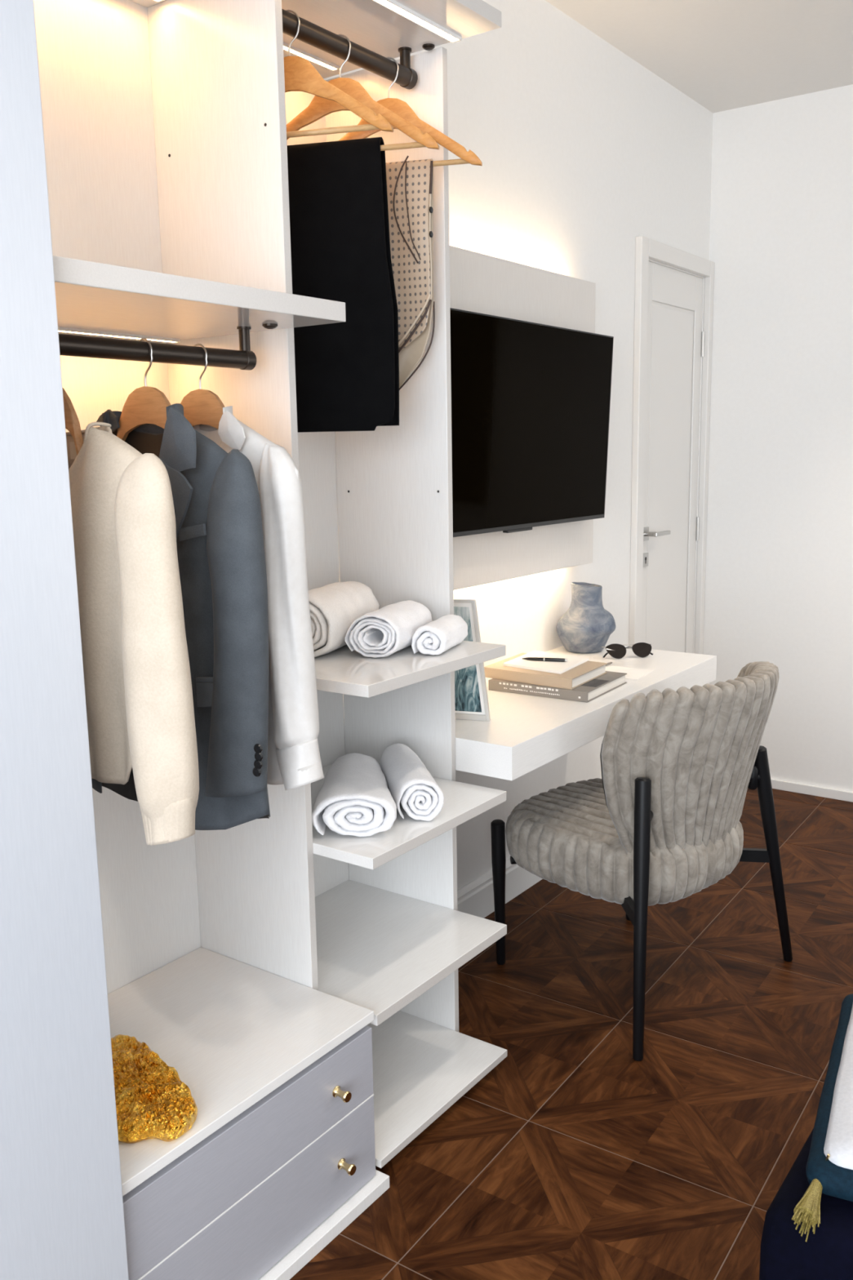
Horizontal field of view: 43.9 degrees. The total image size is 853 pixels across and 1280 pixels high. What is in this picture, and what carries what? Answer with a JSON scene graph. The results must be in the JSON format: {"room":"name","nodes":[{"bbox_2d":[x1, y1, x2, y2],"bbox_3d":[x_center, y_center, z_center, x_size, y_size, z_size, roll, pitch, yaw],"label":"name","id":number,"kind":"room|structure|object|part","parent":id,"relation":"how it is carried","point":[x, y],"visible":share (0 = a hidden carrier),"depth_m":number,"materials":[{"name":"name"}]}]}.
{"room":"bedroom","nodes":[
{"label":"bedroom","id":0,"kind":"room"},
{"bbox_2d":[323,0,713,889],"bbox_3d":[-0.624,-0.279,2.124,0.100,2.823,6.032,6,12,35],"label":"wall","id":1,"kind":"structure","parent":0,"point":[584,151],"depth_m":3.44,"materials":[{"name":"paint"}]},
{"bbox_2d":[457,857,542,918],"bbox_3d":[0.293,0.773,3.473,0.018,0.132,1.693,6,12,35],"label":"baseboard","id":2,"kind":"structure","parent":1,"relation":"attached to","point":[476,898],"depth_m":3.33,"materials":[{"name":"white wood"}]},
{"bbox_2d":[448,244,595,590],"bbox_3d":[0.170,-0.623,3.051,0.060,0.914,1.252,6,12,35],"label":"panel","id":3,"kind":"object","parent":1,"relation":"attached to","point":[482,283],"visible":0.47,"depth_m":3.14,"materials":[{"name":"white wood"}]},
{"bbox_2d":[449,307,613,537],"bbox_3d":[0.252,-0.604,3.030,0.100,0.584,1.060,6,12,35],"label":"television","id":4,"kind":"object","parent":3,"relation":"attached to","point":[531,402],"visible":0.78,"depth_m":3.01,"materials":[{"name":"black"}]},
{"bbox_2d":[343,644,716,780],"bbox_3d":[0.358,0.163,3.047,0.506,0.080,1.270,6,12,35],"label":"desk","id":5,"kind":"object","parent":1,"relation":"attached to","point":[523,734],"visible":0.45,"depth_m":2.67,"materials":[{"name":"white laminate"}]},
{"bbox_2d":[453,599,490,720],"bbox_3d":[0.038,0.047,2.641,0.248,0.300,0.023,2,10,17],"label":"photo frame","id":6,"kind":"object","parent":5,"relation":"on","point":[471,698],"visible":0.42,"depth_m":2.62,"materials":[{"name":"grey wood"}]},
{"bbox_2d":[453,606,481,712],"bbox_3d":[0.039,0.046,2.640,0.204,0.262,0.006,2,10,17],"label":"print","id":7,"kind":"object","parent":6,"relation":"attached to","point":[468,681],"depth_m":2.62},
{"bbox_2d":[488,671,626,702],"bbox_3d":[0.373,0.117,2.992,0.318,0.029,0.282,6,12,35],"label":"book","id":8,"kind":"object","parent":5,"relation":"on","point":[605,683],"visible":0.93,"depth_m":2.89,"materials":[{"name":"grey paper"}]},
{"bbox_2d":[484,653,607,689],"bbox_3d":[0.338,0.085,3.009,0.304,0.029,0.259,6,12,35],"label":"book","id":9,"kind":"object","parent":8,"relation":"on","point":[588,671],"visible":0.66,"depth_m":2.92,"materials":[{"name":"beige paper"}]},
{"bbox_2d":[502,650,588,674],"bbox_3d":[0.346,0.062,3.037,0.216,0.008,0.236,6,12,35],"label":"notepad","id":10,"kind":"object","parent":9,"relation":"on","point":[555,667],"visible":1,"depth_m":3.00,"materials":[{"name":"white paper"}]},
{"bbox_2d":[522,657,567,662],"bbox_3d":[0.337,0.055,3.023,0.130,0.011,0.011,2,10,16],"label":"ballpoint pen","id":11,"kind":"object","parent":10,"relation":"on","point":[538,659],"visible":1,"depth_m":3.02,"materials":[{"name":"black"}]},
{"bbox_2d":[581,679,608,687],"bbox_3d":[0.456,0.117,2.902,0.061,0.001,0.094,5,12,32],"label":"print","id":12,"kind":"object","parent":8,"relation":"on","point":[595,682],"depth_m":2.90,"materials":[{"name":"grey paper"}]},
{"bbox_2d":[556,582,615,653],"bbox_3d":[0.528,-0.077,3.506,0.190,0.228,0.186,6,12,35],"label":"ceramic vase","id":13,"kind":"object","parent":5,"relation":"on","point":[586,627],"visible":1,"depth_m":3.45,"materials":[{"name":"ceramic"}]},
{"bbox_2d":[601,642,653,658],"bbox_3d":[0.647,0.033,3.389,0.169,0.044,0.051,-3,10,-12],"label":"sunglasses","id":14,"kind":"object","parent":5,"relation":"on","point":[642,650],"visible":1,"depth_m":3.38,"materials":[{"name":"black plastic"}]},
{"bbox_2d":[605,665,653,679],"bbox_3d":[0.580,0.098,3.162,0.163,0.001,0.162,6,12,35],"label":"paper sheet","id":15,"kind":"object","parent":5,"relation":"on","point":[632,673],"visible":0.64,"depth_m":3.18,"materials":[{"name":"white paper"}]},
{"bbox_2d":[629,235,714,654],"bbox_3d":[0.958,-0.423,4.275,0.142,2.187,0.708,6,12,35],"label":"door","id":16,"kind":"structure","parent":1,"relation":"in","point":[671,343],"depth_m":4.22,"materials":[{"name":"white paint"}]},
{"bbox_3d":[0.846,-0.310,4.103,0.007,0.052,0.052,6,12,35],"label":"lock plate","id":17,"kind":"part","parent":16,"relation":"part of","materials":[{"name":"silver metal"}]},
{"bbox_3d":[0.860,-0.407,4.071,0.049,0.052,0.052,6,12,35],"label":"handle","id":18,"kind":"part","parent":16,"relation":"part of","materials":[{"name":"silver metal"}]},
{"bbox_3d":[0.913,-0.413,4.104,0.015,0.016,0.135,6,12,35],"label":"lever","id":19,"kind":"part","parent":16,"relation":"part of","materials":[{"name":"silver metal"}]},
{"bbox_3d":[0.979,-0.435,4.290,0.005,1.741,0.401,6,12,35],"label":"panel","id":20,"kind":"part","parent":16,"relation":"part of","materials":[{"name":"white paint"}]},
{"bbox_3d":[0.973,-0.393,4.282,0.008,2.117,0.597,6,12,35],"label":"frame","id":21,"kind":"part","parent":16,"relation":"part of","materials":[{"name":"white paint"}]},
{"bbox_2d":[289,787,852,1279],"bbox_3d":[0.880,1.194,1.582,4.057,0.060,6.478,6,12,35],"label":"floor","id":22,"kind":"structure","parent":0,"point":[575,1157],"depth_m":2.41,"materials":[{"name":"brown wood"}]},
{"bbox_2d":[0,0,128,1279],"bbox_3d":[-0.943,-0.060,1.153,0.518,2.620,0.943,6,12,35],"label":"panel","id":23,"kind":"object","parent":22,"relation":"on","point":[62,1212],"visible":1,"depth_m":1.37,"materials":[{"name":"white laminate"}]},
{"bbox_2d":[107,946,389,1279],"bbox_3d":[-0.454,0.925,1.963,0.511,0.382,0.620,6,12,35],"label":"drawer unit","id":24,"kind":"object","parent":22,"relation":"on","point":[277,1159],"visible":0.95,"depth_m":1.89,"materials":[{"name":"white laminate"}]},
{"bbox_2d":[111,1034,197,1143],"bbox_3d":[-0.496,0.744,1.766,0.157,0.044,0.322,-8,12,-34],"label":"ornament","id":25,"kind":"object","parent":24,"relation":"on","point":[152,1100],"visible":0.87,"depth_m":1.71,"materials":[{"name":"metal"}]},
{"bbox_3d":[-0.287,0.860,1.818,0.020,0.140,0.601,6,12,35],"label":"drawer","id":26,"kind":"part","parent":24,"relation":"part of","materials":[{"name":"grey laminate"}]},
{"bbox_3d":[-0.284,1.018,1.846,0.020,0.172,0.601,6,12,35],"label":"drawer","id":27,"kind":"part","parent":24,"relation":"part of","materials":[{"name":"grey laminate"}]},
{"bbox_3d":[-0.156,0.839,1.956,0.033,0.021,0.022,6,12,35],"label":"knob","id":28,"kind":"part","parent":24,"relation":"part of","materials":[{"name":"gold metal"}]},
{"bbox_3d":[-0.149,0.990,1.988,0.033,0.021,0.022,6,12,35],"label":"knob","id":29,"kind":"part","parent":24,"relation":"part of","materials":[{"name":"gold metal"}]},
{"bbox_2d":[33,0,507,1168],"bbox_3d":[-0.345,-0.058,2.015,0.493,2.296,1.128,6,12,35],"label":"wardrobe","id":30,"kind":"object","parent":22,"relation":"on","point":[165,122],"visible":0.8,"depth_m":2.11,"materials":[{"name":"white laminate"}]},
{"bbox_2d":[62,387,83,455],"bbox_3d":[-0.557,-0.303,1.561,0.222,0.301,0.014,6,12,35],"label":"hanger","id":31,"kind":"object","parent":30,"relation":"hanging from","point":[72,422],"visible":0.08,"depth_m":1.52,"materials":[{"name":"brown wood"}]},
{"bbox_2d":[66,422,199,844],"bbox_3d":[-0.538,-0.025,1.587,0.563,0.586,0.128,6,12,35],"label":"knit sweater","id":32,"kind":"object","parent":31,"relation":"hanging from","point":[139,692],"visible":0.59,"depth_m":1.44,"materials":[{"name":"beige fabric"}]},
{"bbox_2d":[116,337,170,441],"bbox_3d":[-0.450,-0.331,1.708,0.266,0.301,0.016,6,12,35],"label":"hanger","id":33,"kind":"object","parent":30,"relation":"hanging from","point":[145,404],"visible":0.39,"depth_m":1.70,"materials":[{"name":"brown wood"}]},
{"bbox_2d":[91,403,270,830],"bbox_3d":[-0.445,-0.031,1.748,0.551,0.698,0.117,6,12,35],"label":"blazer","id":34,"kind":"object","parent":33,"relation":"hanging from","point":[220,548],"visible":0.37,"depth_m":1.60,"materials":[{"name":"fabric"}]},
{"bbox_3d":[-0.601,-0.037,1.853,0.109,0.615,0.040,6,12,35],"label":"panel","id":35,"kind":"part","parent":34,"relation":"part of","materials":[{"name":"fabric"}]},
{"bbox_3d":[-0.431,-0.032,1.781,0.468,0.660,0.047,6,12,35],"label":"panel","id":36,"kind":"part","parent":34,"relation":"part of","materials":[{"name":"fabric"}]},
{"bbox_3d":[-0.348,-0.010,1.669,0.202,0.658,0.046,6,12,35],"label":"panel","id":37,"kind":"part","parent":34,"relation":"part of","materials":[{"name":"fabric"}]},
{"bbox_3d":[-0.469,-0.455,1.661,0.034,0.034,0.538,6,12,35],"label":"hanging rail","id":38,"kind":"part","parent":30,"relation":"part of","materials":[{"name":"brown metal"}]},
{"bbox_3d":[-0.543,-0.063,2.147,0.018,2.267,1.110,6,12,35],"label":"panel","id":39,"kind":"part","parent":30,"relation":"part of","materials":[{"name":"white laminate"}]},
{"bbox_2d":[53,255,346,342],"bbox_3d":[-0.503,-0.535,1.705,0.475,0.032,0.592,6,12,35],"label":"shelf","id":40,"kind":"object","parent":30,"relation":"attached to","point":[93,299],"depth_m":1.65,"materials":[{"name":"white laminate"}]},
{"bbox_2d":[180,343,224,429],"bbox_3d":[-0.382,-0.328,1.804,0.266,0.343,0.016,6,12,35],"label":"hanger","id":41,"kind":"object","parent":30,"relation":"hanging from","point":[201,406],"visible":0.34,"depth_m":1.78,"materials":[{"name":"brown wood"}]},
{"bbox_2d":[192,405,324,790],"bbox_3d":[-0.377,-0.069,1.841,0.499,0.658,0.096,6,12,35],"label":"shirt","id":42,"kind":"object","parent":41,"relation":"hanging from","point":[294,759],"visible":0.32,"depth_m":1.71,"materials":[{"name":"white fabric"}]},
{"bbox_2d":[284,9,393,137],"bbox_3d":[-0.252,-1.038,1.948,0.391,0.226,0.020,1,10,14],"label":"hanger","id":43,"kind":"object","parent":30,"relation":"hanging from","point":[300,74],"visible":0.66,"depth_m":1.94,"materials":[{"name":"brown wood"}]},
{"bbox_2d":[308,581,379,657],"bbox_3d":[-0.216,-0.051,2.314,0.149,0.138,0.299,2,11,19],"label":"rolled towel","id":44,"kind":"object","parent":30,"relation":"on","point":[334,607],"visible":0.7,"depth_m":2.22,"materials":[{"name":"white fabric"}]},
{"bbox_3d":[-0.170,-1.149,2.050,0.039,0.039,0.467,6,12,35],"label":"hanging rail","id":45,"kind":"part","parent":30,"relation":"part of","materials":[{"name":"brown metal"}]},
{"bbox_2d":[311,752,396,836],"bbox_3d":[-0.151,0.321,2.271,0.172,0.090,0.363,-1,10,-2],"label":"rolled towel","id":46,"kind":"object","parent":30,"relation":"on","point":[354,798],"visible":1,"depth_m":2.11,"materials":[{"name":"white fabric"}]},
{"bbox_2d":[286,34,439,151],"bbox_3d":[-0.168,-1.060,2.064,0.391,0.226,0.020,1,10,14],"label":"hanger","id":47,"kind":"object","parent":30,"relation":"hanging from","point":[318,108],"visible":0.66,"depth_m":2.05,"materials":[{"name":"brown wood"}]},
{"bbox_2d":[287,137,399,432],"bbox_3d":[-0.172,-0.706,2.133,0.227,0.561,0.047,1,10,13],"label":"trousers","id":48,"kind":"object","parent":47,"relation":"hanging from","point":[347,373],"visible":0.92,"depth_m":2.11,"materials":[{"name":"fabric"}]},
{"bbox_3d":[-0.166,-0.705,2.132,0.209,0.536,0.018,1,10,14],"label":"leg","id":49,"kind":"part","parent":48,"relation":"part of","materials":[{"name":"black fabric"}]},
{"bbox_2d":[345,600,432,657],"bbox_3d":[-0.075,-0.028,2.297,0.124,0.094,0.252,3,11,19],"label":"rolled towel","id":50,"kind":"object","parent":30,"relation":"on","point":[387,630],"visible":0.93,"depth_m":2.20,"materials":[{"name":"white fabric"}]},
{"bbox_2d":[311,764,506,869],"bbox_3d":[-0.153,0.368,2.335,0.475,0.022,0.484,6,12,35],"label":"shelf","id":51,"kind":"object","parent":30,"relation":"attached to","point":[463,802],"depth_m":2.16,"materials":[{"name":"white laminate"}]},
{"bbox_2d":[314,640,506,697],"bbox_3d":[-0.159,0.038,2.277,0.475,0.024,0.484,6,12,35],"label":"shelf","id":52,"kind":"object","parent":30,"relation":"attached to","point":[342,670],"depth_m":2.13,"materials":[{"name":"white laminate"}]},
{"bbox_2d":[339,57,482,166],"bbox_3d":[-0.079,-1.083,2.186,0.391,0.226,0.020,1,10,14],"label":"hanger","id":53,"kind":"object","parent":30,"relation":"hanging from","point":[399,107],"visible":0.52,"depth_m":2.17,"materials":[{"name":"brown wood"}]},
{"bbox_2d":[385,155,435,390],"bbox_3d":[-0.056,-0.761,2.241,0.156,0.484,0.041,2,10,17],"label":"garment","id":54,"kind":"object","parent":53,"relation":"hanging from","point":[410,184],"visible":0.49,"depth_m":2.22,"materials":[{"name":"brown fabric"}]},
{"bbox_2d":[315,880,506,1026],"bbox_3d":[-0.148,0.684,2.391,0.475,0.023,0.484,6,12,35],"label":"shelf","id":55,"kind":"object","parent":30,"relation":"attached to","point":[380,946],"depth_m":2.37,"materials":[{"name":"white laminate"}]},
{"bbox_2d":[379,742,444,821],"bbox_3d":[-0.039,0.306,2.341,0.100,0.091,0.330,-3,10,-9],"label":"rolled towel","id":56,"kind":"object","parent":30,"relation":"on","point":[410,783],"visible":0.99,"depth_m":2.20,"materials":[{"name":"white fabric"}]},
{"bbox_2d":[366,1010,507,1168],"bbox_3d":[-0.143,0.991,2.445,0.475,0.017,0.484,6,12,35],"label":"shelf","id":57,"kind":"object","parent":30,"relation":"attached to","point":[423,1064],"depth_m":2.42,"materials":[{"name":"white laminate"}]},
{"bbox_2d":[411,614,467,655],"bbox_3d":[0.030,-0.013,2.290,0.080,0.065,0.194,2,11,18],"label":"rolled towel","id":58,"kind":"object","parent":30,"relation":"on","point":[437,637],"visible":1,"depth_m":2.22,"materials":[{"name":"white fabric"}]},
{"bbox_2d":[490,661,792,1061],"bbox_3d":[0.544,0.499,2.850,0.693,0.882,0.722,6,12,35],"label":"dining chair","id":59,"kind":"object","parent":22,"relation":"on","point":[661,824],"visible":0.99,"depth_m":2.64,"materials":[{"name":"grey fabric"}]},
{"bbox_3d":[0.205,0.711,2.963,0.041,0.435,0.057,6,12,35],"label":"leg","id":60,"kind":"part","parent":59,"relation":"part of","materials":[{"name":"black metal"}]},
{"bbox_3d":[0.543,0.539,2.929,0.551,0.176,0.585,-10,14,-42],"label":"seat","id":61,"kind":"part","parent":59,"relation":"part of","materials":[{"name":"grey fabric"}]},
{"bbox_3d":[0.511,0.665,2.529,0.039,0.669,0.139,1,10,11],"label":"leg","id":62,"kind":"part","parent":59,"relation":"part of","materials":[{"name":"black metal"}]},
{"bbox_3d":[0.730,0.326,2.720,0.642,0.502,0.254,-10,14,-42],"label":"backrest","id":63,"kind":"part","parent":59,"relation":"part of","materials":[{"name":"grey fabric"}]},
{"bbox_3d":[0.888,0.373,2.884,0.031,0.068,0.031,6,12,35],"label":"mount plate","id":64,"kind":"part","parent":59,"relation":"part of","materials":[{"name":"black metal"}]},
{"bbox_3d":[0.962,0.600,2.939,0.149,0.639,0.039,-3,10,-13],"label":"leg","id":65,"kind":"part","parent":59,"relation":"part of","materials":[{"name":"black metal"}]},
{"bbox_2d":[759,1128,852,1279],"bbox_3d":[1.716,0.895,1.855,1.618,0.406,2.059,6,12,35],"label":"bed","id":66,"kind":"object","parent":22,"relation":"on","point":[827,1254],"visible":0.69,"depth_m":1.45,"materials":[{"name":"blue fabric"}]},
{"bbox_2d":[791,993,852,1241],"bbox_3d":[0.860,0.710,1.561,0.527,0.112,0.629,4,11,26],"label":"cushion","id":67,"kind":"object","parent":66,"relation":"on","point":[829,1165],"visible":1,"depth_m":1.51,"materials":[{"name":"teal fabric"}]},
{"bbox_3d":[0.557,0.727,1.475,0.004,0.025,0.011,-10,13,-42],"label":"corner cord","id":68,"kind":"part","parent":67,"relation":"part of","materials":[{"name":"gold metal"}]},
{"bbox_3d":[0.876,0.678,1.586,0.481,0.058,0.520,4,11,26],"label":"panel","id":69,"kind":"part","parent":67,"relation":"part of","materials":[{"name":"white fabric"}]},
{"bbox_2d":[545,0,852,112],"bbox_3d":[0.814,-1.550,0.834,3.700,0.080,6.232,6,12,35],"label":"ceiling","id":70,"kind":"structure","parent":0,"point":[722,55],"depth_m":3.51,"materials":[{"name":"paint"}]},
{"bbox_2d":[702,84,852,791],"bbox_3d":[2.626,-0.583,3.533,3.700,2.823,0.100,6,12,35],"label":"wall","id":71,"kind":"structure","parent":0,"point":[779,570],"depth_m":4.28,"materials":[{"name":"paint"}]},
{"bbox_2d":[770,778,852,802],"bbox_3d":[2.639,0.740,3.701,3.440,0.040,0.014,6,12,35],"label":"baseboard","id":72,"kind":"structure","parent":71,"relation":"attached to","point":[828,793],"depth_m":4.42,"materials":[{"name":"white wood"}]}
]}

